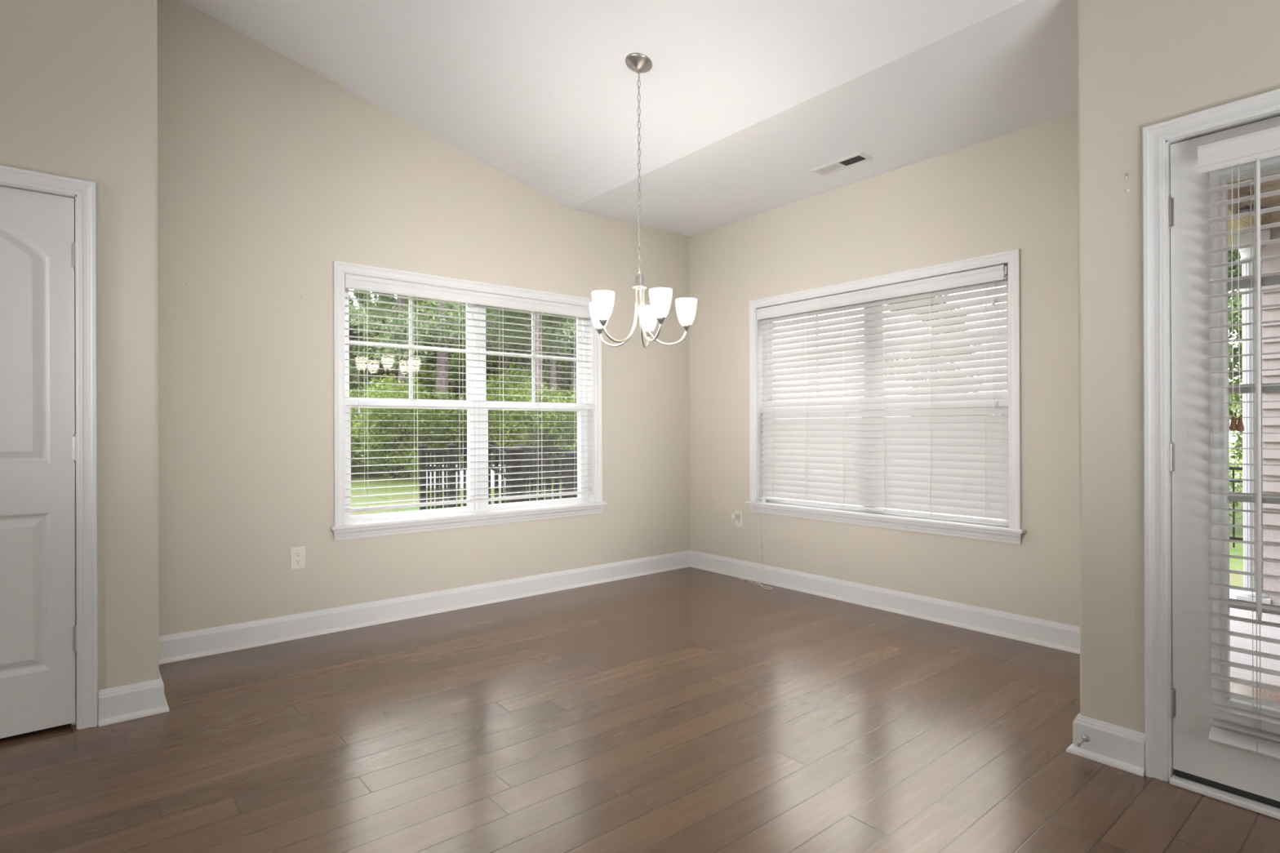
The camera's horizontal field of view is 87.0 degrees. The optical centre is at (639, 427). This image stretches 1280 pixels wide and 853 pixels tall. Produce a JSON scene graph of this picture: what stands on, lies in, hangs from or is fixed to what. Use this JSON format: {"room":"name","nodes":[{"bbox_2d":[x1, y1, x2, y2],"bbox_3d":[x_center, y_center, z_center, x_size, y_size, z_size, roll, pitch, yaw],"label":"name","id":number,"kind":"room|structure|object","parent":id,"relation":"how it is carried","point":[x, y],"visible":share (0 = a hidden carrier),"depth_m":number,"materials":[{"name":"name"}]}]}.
{"room":"empty dining room","nodes":[
{"label":"empty dining room","id":0,"kind":"room"},
{"bbox_2d":[0,0,159,690],"bbox_3d":[-4.323,-0.717,1.247,5.548,3.750,0.696,0,0,-40],"label":"wall","id":1,"kind":"structure","parent":0,"point":[78,78],"depth_m":2.65,"materials":[{"name":"beige paint"}]},
{"bbox_2d":[0,165,97,738],"bbox_3d":[-2.496,0.102,2.386,0.892,2.102,0.170,0,0,-40],"label":"door","id":2,"kind":"structure","parent":1,"relation":"in","point":[49,650],"depth_m":2.55,"materials":[{"name":"white paint"}]},
{"bbox_2d":[97,671,169,726],"bbox_3d":[-2.231,1.087,2.949,0.225,0.131,0.728,0,0,-40],"label":"baseboard","id":3,"kind":"structure","parent":1,"relation":"attached to","point":[144,699],"depth_m":2.67,"materials":[{"name":"white paint"}]},
{"bbox_2d":[157,0,689,635],"bbox_3d":[-1.045,-0.575,4.505,3.950,3.450,0.150,0,0,-40],"label":"wall","id":4,"kind":"structure","parent":0,"point":[272,171],"depth_m":3.75,"materials":[{"name":"beige paint"}]},
{"bbox_2d":[290,546,305,569],"bbox_3d":[-1.881,0.714,3.707,0.073,0.119,0.008,0,0,-40],"label":"electrical outlet","id":5,"kind":"object","parent":4,"relation":"attached to","point":[297,553],"visible":1,"depth_m":3.70,"materials":[{"name":"beige plastic"}]},
{"bbox_2d":[294,559,301,564],"bbox_3d":[-1.879,0.735,3.705,0.033,0.025,0.002,0,0,-40],"label":"receptacle","id":6,"kind":"object","parent":5,"relation":"attached to","point":[296,561],"depth_m":3.70,"materials":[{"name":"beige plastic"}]},
{"bbox_2d":[294,551,301,556],"bbox_3d":[-1.879,0.694,3.705,0.033,0.025,0.002,0,0,-40],"label":"receptacle","id":7,"kind":"object","parent":5,"relation":"attached to","point":[296,553],"depth_m":3.70,"materials":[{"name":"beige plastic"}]},
{"bbox_2d":[159,550,689,664],"bbox_3d":[-0.982,1.085,4.432,3.652,0.131,0.031,0,0,-40],"label":"baseboard","id":8,"kind":"structure","parent":4,"relation":"attached to","point":[174,647],"depth_m":4.01,"materials":[{"name":"white paint"}]},
{"bbox_2d":[329,260,607,540],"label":"window","id":9,"kind":"structure","parent":4,"relation":"in","point":[346,526],"depth_m":4.51,"materials":[{"name":"white paint"}]},
{"bbox_2d":[344,273,591,512],"bbox_3d":[-1.038,-0.201,4.452,1.748,1.377,0.081,0,0,-40],"label":"window blind","id":10,"kind":"object","parent":9,"relation":"attached to","point":[351,281],"visible":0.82,"depth_m":4.29,"materials":[{"name":"white plastic"}]},
{"bbox_2d":[181,0,1077,235],"bbox_3d":[-0.368,-2.142,-0.630,9.460,1.153,8.960,0,0,-40],"label":"ceiling","id":11,"kind":"structure","parent":0,"point":[740,100],"depth_m":3.38,"materials":[{"name":"white paint"}]},
{"bbox_2d":[589,53,697,348],"bbox_3d":[-0.015,-1.079,3.201,0.516,1.367,0.530,0,0,-40],"label":"chandelier","id":12,"kind":"object","parent":11,"relation":"hanging from","point":[601,307],"visible":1,"depth_m":3.19,"materials":[{"name":"white glass"}]},
{"bbox_2d":[810,152,874,175],"bbox_3d":[1.219,-1.594,4.080,0.144,0.008,0.352,0,0,-40],"label":"ceiling vent","id":13,"kind":"object","parent":11,"relation":"in","point":[855,159],"visible":1,"depth_m":4.07,"materials":[{"name":"white metal"}]},
{"bbox_2d":[0,567,1279,852],"bbox_3d":[-0.349,1.202,-0.564,9.360,0.120,8.860,0,0,-40],"label":"floor","id":14,"kind":"structure","parent":0,"point":[686,709],"depth_m":2.42,"materials":[{"name":"brown wood"}]},
{"bbox_2d":[688,111,1079,626],"bbox_3d":[1.539,-0.259,4.361,0.150,2.800,3.360,0,0,-40],"label":"wall","id":15,"kind":"structure","parent":0,"point":[1018,189],"depth_m":4.04,"materials":[{"name":"beige paint"}]},
{"bbox_2d":[731,513,740,578],"bbox_3d":[0.758,0.901,5.132,0.063,0.488,0.110,0,0,-40],"label":"power adapter","id":16,"kind":"object","parent":15,"relation":"attached to","point":[734,516],"visible":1,"depth_m":5.15,"materials":[{"name":"beige plastic"}]},
{"bbox_2d":[735,510,742,527],"bbox_3d":[0.762,0.698,5.182,0.008,0.119,0.073,0,0,-40],"label":"electrical outlet","id":17,"kind":"object","parent":15,"relation":"attached to","point":[739,522],"visible":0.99,"depth_m":5.17,"materials":[{"name":"beige plastic"}]},
{"bbox_2d":[689,550,1079,654],"bbox_3d":[1.427,1.076,4.358,0.031,0.131,3.214,0,0,-40],"label":"baseboard","id":18,"kind":"structure","parent":15,"relation":"attached to","point":[1055,635],"depth_m":4.11,"materials":[{"name":"white paint"}]},
{"bbox_2d":[745,248,1026,544],"bbox_3d":[1.485,-0.165,4.393,0.203,1.587,1.946,0,0,-40],"label":"window","id":19,"kind":"structure","parent":15,"relation":"in","point":[1011,532],"depth_m":4.10,"materials":[{"name":"white paint"}]},
{"bbox_2d":[741,498,772,589],"bbox_3d":[0.879,0.836,4.948,0.105,0.618,0.356,0,0,-23],"label":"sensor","id":20,"kind":"object","parent":19,"relation":"on","point":[761,500],"visible":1,"depth_m":4.99,"materials":[{"name":"white plastic"}]},
{"bbox_2d":[756,264,1008,524],"bbox_3d":[1.468,-0.182,4.379,0.081,1.426,1.764,0,0,-40],"label":"window blind","id":21,"kind":"object","parent":19,"relation":"attached to","point":[957,464],"visible":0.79,"depth_m":4.24,"materials":[{"name":"white plastic"}]},
{"bbox_2d":[1076,0,1279,733],"bbox_3d":[3.745,-0.241,0.635,1.193,2.740,5.486,0,0,-40],"label":"wall","id":22,"kind":"structure","parent":0,"point":[1141,64],"depth_m":2.27,"materials":[{"name":"beige paint"}]},
{"bbox_2d":[1076,734,1089,746],"bbox_3d":[1.517,1.077,2.313,0.081,0.023,0.023,0,0,-40],"label":"door stop","id":23,"kind":"object","parent":22,"relation":"attached to","point":[1086,738],"visible":1,"depth_m":2.33,"materials":[{"name":"silver metal"}]},
{"bbox_2d":[1066,713,1145,777],"bbox_3d":[2.042,1.072,2.676,1.225,0.131,0.224,0,0,-40],"label":"baseboard","id":24,"kind":"structure","parent":22,"relation":"attached to","point":[1118,747],"depth_m":2.28,"materials":[{"name":"white paint"}]},
{"bbox_2d":[1142,88,1279,819],"bbox_3d":[2.051,0.075,1.855,0.186,2.122,1.054,0,0,-40],"label":"door","id":25,"kind":"structure","parent":22,"relation":"in","point":[1180,752],"depth_m":2.14,"materials":[{"name":"white paint"}]},
{"bbox_2d":[1197,125,1279,761],"bbox_3d":[1.973,0.047,1.793,0.073,1.826,0.749,0,0,-40],"label":"window blind","id":26,"kind":"object","parent":25,"relation":"attached to","point":[1256,146],"visible":1,"depth_m":1.99,"materials":[{"name":"white plastic"}]},
{"label":"outside","id":27,"kind":"structure","parent":0,"visible":0},
{"bbox_2d":[351,442,1243,586],"bbox_3d":[-4.611,1.791,27.394,140.000,0.200,140.000,0,0,-40],"label":"lawn","id":28,"kind":"structure","parent":27,"point":[1235,564],"depth_m":16.52,"materials":[{"name":"green plant"}]},
{"bbox_2d":[349,391,377,471],"bbox_3d":[-11.613,0.037,25.700,2.767,3.479,4.100,0,0,18],"label":"leafy shrub","id":29,"kind":"object","parent":28,"relation":"on","point":[350,391],"visible":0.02,"depth_m":26.30,"materials":[{"name":"green plant"}]},
{"bbox_2d":[351,288,378,457],"bbox_3d":[-16.058,-3.379,39.131,5.932,10.389,7.557,0,0,21],"label":"tree","id":30,"kind":"object","parent":28,"relation":"on","point":[358,295],"visible":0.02,"depth_m":38.30,"materials":[{"name":"green plant"}]},
{"bbox_2d":[348,292,386,465],"bbox_3d":[-13.614,-2.175,31.046,4.518,7.912,5.755,0,0,5],"label":"tree","id":31,"kind":"object","parent":28,"relation":"on","point":[352,348],"visible":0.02,"depth_m":30.81,"materials":[{"name":"green plant"}]},
{"bbox_2d":[348,305,390,446],"bbox_3d":[-13.150,-2.536,28.186,6.279,8.632,4.929,0,0,-44],"label":"tree","id":32,"kind":"object","parent":28,"relation":"on","point":[352,371],"visible":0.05,"depth_m":27.83,"materials":[{"name":"green plant"}]},
{"bbox_2d":[351,408,395,476],"bbox_3d":[-10.833,0.350,23.517,4.696,2.843,3.520,0,0,-40],"label":"leafy shrub","id":33,"kind":"object","parent":28,"relation":"on","point":[356,410],"visible":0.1,"depth_m":23.56,"materials":[{"name":"green plant"}]},
{"bbox_2d":[351,320,396,460],"bbox_3d":[-11.355,-2.004,32.008,5.022,7.559,5.554,0,0,-34],"label":"tree","id":34,"kind":"object","parent":28,"relation":"on","point":[389,320],"visible":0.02,"depth_m":30.69,"materials":[{"name":"green plant"}]},
{"bbox_2d":[350,305,431,466],"bbox_3d":[-11.154,-1.807,29.369,5.255,7.153,4.752,0,0,-22],"label":"tree","id":35,"kind":"object","parent":28,"relation":"on","point":[375,380],"visible":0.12,"depth_m":28.28,"materials":[{"name":"green plant"}]},
{"bbox_2d":[348,289,434,478],"bbox_3d":[-8.216,-3.631,22.869,3.108,10.774,5.652,0,0,-40],"label":"pine tree","id":36,"kind":"object","parent":28,"relation":"on","point":[404,330],"visible":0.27,"depth_m":22.80,"materials":[{"name":"green plant"}]},
{"bbox_2d":[349,388,434,473],"bbox_3d":[-9.832,0.099,25.317,4.166,3.364,5.557,0,0,19],"label":"leafy shrub","id":37,"kind":"object","parent":28,"relation":"on","point":[356,392],"visible":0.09,"depth_m":24.62,"materials":[{"name":"green plant"}]},
{"bbox_2d":[351,373,446,479],"bbox_3d":[-8.045,-0.074,22.466,4.331,3.676,2.923,0,0,3],"label":"leafy shrub","id":38,"kind":"object","parent":28,"relation":"on","point":[376,416],"visible":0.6,"depth_m":22.14,"materials":[{"name":"green plant"}]},
{"bbox_2d":[349,296,465,467],"bbox_3d":[-9.752,-2.107,28.962,5.150,7.751,5.694,0,0,-24],"label":"tree","id":39,"kind":"object","parent":28,"relation":"on","point":[371,364],"visible":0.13,"depth_m":28.35,"materials":[{"name":"green plant"}]},
{"bbox_2d":[355,297,493,464],"bbox_3d":[-8.993,-2.318,29.836,5.431,8.175,6.006,0,0,4],"label":"tree","id":40,"kind":"object","parent":28,"relation":"on","point":[424,302],"visible":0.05,"depth_m":28.89,"materials":[{"name":"green plant"}]},
{"bbox_2d":[375,299,497,465],"bbox_3d":[-6.578,-3.609,21.942,4.246,10.719,4.995,0,0,-40],"label":"pine tree","id":41,"kind":"object","parent":28,"relation":"on","point":[446,313],"visible":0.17,"depth_m":22.20,"materials":[{"name":"green plant"}]},
{"bbox_2d":[413,329,493,461],"bbox_3d":[-8.371,-2.880,30.759,6.765,9.301,5.311,0,0,-16],"label":"tree","id":42,"kind":"object","parent":28,"relation":"on","point":[432,360],"visible":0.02,"depth_m":29.70,"materials":[{"name":"green plant"}]},
{"bbox_2d":[377,385,531,479],"bbox_3d":[-5.865,0.187,22.015,5.192,3.143,3.892,0,0,-34],"label":"leafy shrub","id":43,"kind":"object","parent":28,"relation":"on","point":[462,423],"visible":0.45,"depth_m":21.37,"materials":[{"name":"green plant"}]},
{"bbox_2d":[417,410,499,463],"bbox_3d":[-6.591,0.452,25.108,3.220,2.600,4.295,0,0,-8],"label":"leafy shrub","id":44,"kind":"object","parent":28,"relation":"on","point":[498,411],"visible":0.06,"depth_m":24.67,"materials":[{"name":"green plant"}]},
{"bbox_2d":[407,301,519,458],"bbox_3d":[-7.468,-2.204,28.051,5.267,7.928,5.825,0,0,-23],"label":"tree","id":45,"kind":"object","parent":28,"relation":"on","point":[488,364],"visible":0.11,"depth_m":27.27,"materials":[{"name":"green plant"}]},
{"bbox_2d":[430,465,505,488],"bbox_3d":[-4.872,1.367,18.995,2.280,0.630,0.300,0,0,0],"label":"wall","id":46,"kind":"structure","parent":28,"relation":"on","point":[461,471],"depth_m":18.88,"materials":[{"name":"white paint"}]},
{"bbox_2d":[461,324,548,443],"bbox_3d":[-5.204,-1.612,29.399,4.932,6.714,4.460,0,0,31],"label":"tree","id":47,"kind":"object","parent":28,"relation":"on","point":[510,325],"visible":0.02,"depth_m":29.26,"materials":[{"name":"green plant"}]},
{"bbox_2d":[436,304,576,462],"bbox_3d":[-4.791,-3.226,25.809,5.811,9.938,3.386,0,0,-40],"label":"pine tree","id":48,"kind":"object","parent":28,"relation":"on","point":[491,338],"visible":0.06,"depth_m":25.64,"materials":[{"name":"green plant"}]},
{"bbox_2d":[453,360,564,467],"bbox_3d":[-4.468,-0.375,24.855,5.043,4.280,3.403,0,0,-17],"label":"leafy shrub","id":49,"kind":"object","parent":28,"relation":"on","point":[499,378],"visible":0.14,"depth_m":24.36,"materials":[{"name":"green plant"}]},
{"bbox_2d":[487,306,549,469],"bbox_3d":[-4.652,-3.428,27.371,4.421,10.355,3.347,0,0,43],"label":"pine tree","id":50,"kind":"object","parent":28,"relation":"on","point":[526,326],"visible":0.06,"depth_m":26.63,"materials":[{"name":"green plant"}]},
{"bbox_2d":[485,306,558,479],"bbox_3d":[-3.878,-3.844,22.766,3.667,11.172,3.677,0,0,-40],"label":"pine tree","id":51,"kind":"object","parent":28,"relation":"on","point":[538,367],"visible":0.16,"depth_m":22.14,"materials":[{"name":"green plant"}]},
{"bbox_2d":[490,330,570,455],"bbox_3d":[-4.410,-1.838,31.128,4.764,7.170,5.268,0,0,-1],"label":"tree","id":52,"kind":"object","parent":28,"relation":"on","point":[560,331],"visible":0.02,"depth_m":29.51,"materials":[{"name":"green plant"}]},
{"bbox_2d":[485,311,576,447],"bbox_3d":[-3.702,-3.075,28.245,7.025,9.658,5.515,0,0,-27],"label":"tree","id":53,"kind":"object","parent":28,"relation":"on","point":[560,362],"visible":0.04,"depth_m":26.86,"materials":[{"name":"green plant"}]},
{"bbox_2d":[488,377,576,474],"bbox_3d":[-3.637,0.015,22.669,4.075,3.458,2.750,0,0,-40],"label":"leafy shrub","id":54,"kind":"object","parent":28,"relation":"on","point":[526,430],"visible":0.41,"depth_m":22.09,"materials":[{"name":"green plant"}]},
{"bbox_2d":[497,311,576,437],"bbox_3d":[-2.642,-3.430,23.816,4.793,10.329,3.940,0,0,-10],"label":"pine tree","id":55,"kind":"object","parent":28,"relation":"on","point":[573,375],"visible":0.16,"depth_m":23.41,"materials":[{"name":"green plant"}]},
{"bbox_2d":[520,386,577,472],"bbox_3d":[-2.067,0.209,21.830,3.799,3.068,5.068,0,0,-13],"label":"leafy shrub","id":56,"kind":"object","parent":28,"relation":"on","point":[572,428],"visible":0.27,"depth_m":21.14,"materials":[{"name":"green plant"}]},
{"bbox_2d":[526,386,577,471],"bbox_3d":[-2.186,0.163,24.611,3.926,3.171,5.238,0,0,6],"label":"leafy shrub","id":57,"kind":"object","parent":28,"relation":"on","point":[571,388],"visible":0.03,"depth_m":23.38,"materials":[{"name":"green plant"}]},
{"bbox_2d":[540,312,576,473],"bbox_3d":[-2.843,-3.391,23.851,5.817,10.255,3.247,0,0,-26],"label":"pine tree","id":58,"kind":"object","parent":28,"relation":"on","point":[552,368],"visible":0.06,"depth_m":23.52,"materials":[{"name":"green plant"}]},
{"bbox_2d":[884,294,999,416],"bbox_3d":[9.536,-2.413,21.309,4.683,8.200,5.965,0,0,34],"label":"tree","id":59,"kind":"object","parent":28,"relation":"on","point":[945,295],"visible":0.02,"depth_m":20.67,"materials":[{"name":"green plant"}]},
{"bbox_2d":[1002,318,1242,384],"bbox_3d":[13.173,-2.393,18.831,5.979,8.138,5.407,0,0,5],"label":"tree","id":60,"kind":"object","parent":28,"relation":"on","point":[1240,344],"visible":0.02,"depth_m":16.86,"materials":[{"name":"green plant"}]},
{"bbox_2d":[1227,248,1242,466],"bbox_3d":[13.479,-2.648,14.480,6.279,8.632,4.929,0,0,42],"label":"tree","id":61,"kind":"object","parent":28,"relation":"on","point":[1235,252],"visible":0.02,"depth_m":14.37,"materials":[{"name":"green plant"}]},
{"bbox_2d":[1228,316,1242,429],"bbox_3d":[18.892,-2.988,17.645,6.180,9.301,6.833,0,0,2],"label":"tree","id":62,"kind":"object","parent":28,"relation":"on","point":[1236,396],"visible":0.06,"depth_m":19.02,"materials":[{"name":"green plant"}]},
{"bbox_2d":[1228,398,1242,444],"bbox_3d":[11.416,0.390,10.655,3.168,2.558,4.226,0,0,10],"label":"leafy shrub","id":63,"kind":"object","parent":28,"relation":"on","point":[1237,406],"visible":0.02,"depth_m":11.95,"materials":[{"name":"green plant"}]},
{"bbox_2d":[1229,466,1243,547],"bbox_3d":[9.131,1.058,7.619,0.030,1.080,12.000,0,0,-40],"label":"fence","id":64,"kind":"object","parent":28,"relation":"on","point":[1233,468],"visible":0.02,"depth_m":9.03,"materials":[{"name":"black metal"}]},
{"bbox_2d":[1229,440,1243,493],"bbox_3d":[9.922,0.584,9.932,1.705,2.144,2.526,0,0,-21],"label":"leafy shrub","id":65,"kind":"object","parent":28,"relation":"on","point":[1235,444],"visible":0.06,"depth_m":10.45,"materials":[{"name":"green plant"}]},
{"bbox_2d":[1229,459,1243,521],"bbox_3d":[8.900,0.672,11.580,2.464,1.990,3.287,0,0,5],"label":"leafy shrub","id":66,"kind":"object","parent":28,"relation":"on","point":[1237,505],"visible":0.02,"depth_m":10.45,"materials":[{"name":"green plant"}]},
{"bbox_2d":[1229,588,1279,686],"bbox_3d":[4.406,1.408,2.125,3.784,0.440,4.550,0,0,-40],"label":"porch slab","id":67,"kind":"object","parent":28,"relation":"on","point":[1270,632],"visible":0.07,"depth_m":3.70,"materials":[{"name":"concrete"}]},
{"bbox_2d":[1233,229,1271,604],"bbox_3d":[4.158,-0.058,4.559,0.180,2.500,0.180,0,0,-40],"label":"porch column","id":68,"kind":"structure","parent":67,"relation":"on","point":[1248,331],"depth_m":4.54,"materials":[{"name":"white paint"}]},
{"bbox_2d":[1227,182,1279,246],"bbox_3d":[4.760,-1.403,2.429,2.340,0.180,4.550,0,0,-40],"label":"beam","id":69,"kind":"structure","parent":68,"relation":"on","point":[1274,216],"depth_m":4.40,"materials":[{"name":"beige wood"}]},
{"bbox_2d":[1232,172,1279,208],"bbox_3d":[4.412,-1.535,2.109,3.784,0.115,4.500,0,0,-40],"label":"ceiling","id":70,"kind":"structure","parent":69,"relation":"on","point":[1273,185],"depth_m":4.21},
{"bbox_2d":[1235,191,1270,227],"bbox_3d":[3.799,-1.368,4.203,0.206,0.236,0.201,0,0,-40],"label":"hanging basket","id":71,"kind":"object","parent":70,"relation":"hanging from","point":[1245,222],"visible":0.5,"depth_m":4.17,"materials":[{"name":"wicker"}]},
{"bbox_2d":[1261,228,1279,605],"bbox_3d":[5.511,-0.065,2.921,0.120,2.500,4.160,0,0,-40],"label":"wall","id":72,"kind":"structure","parent":67,"relation":"on","point":[1269,345],"depth_m":4.46,"materials":[{"name":"white paint"}]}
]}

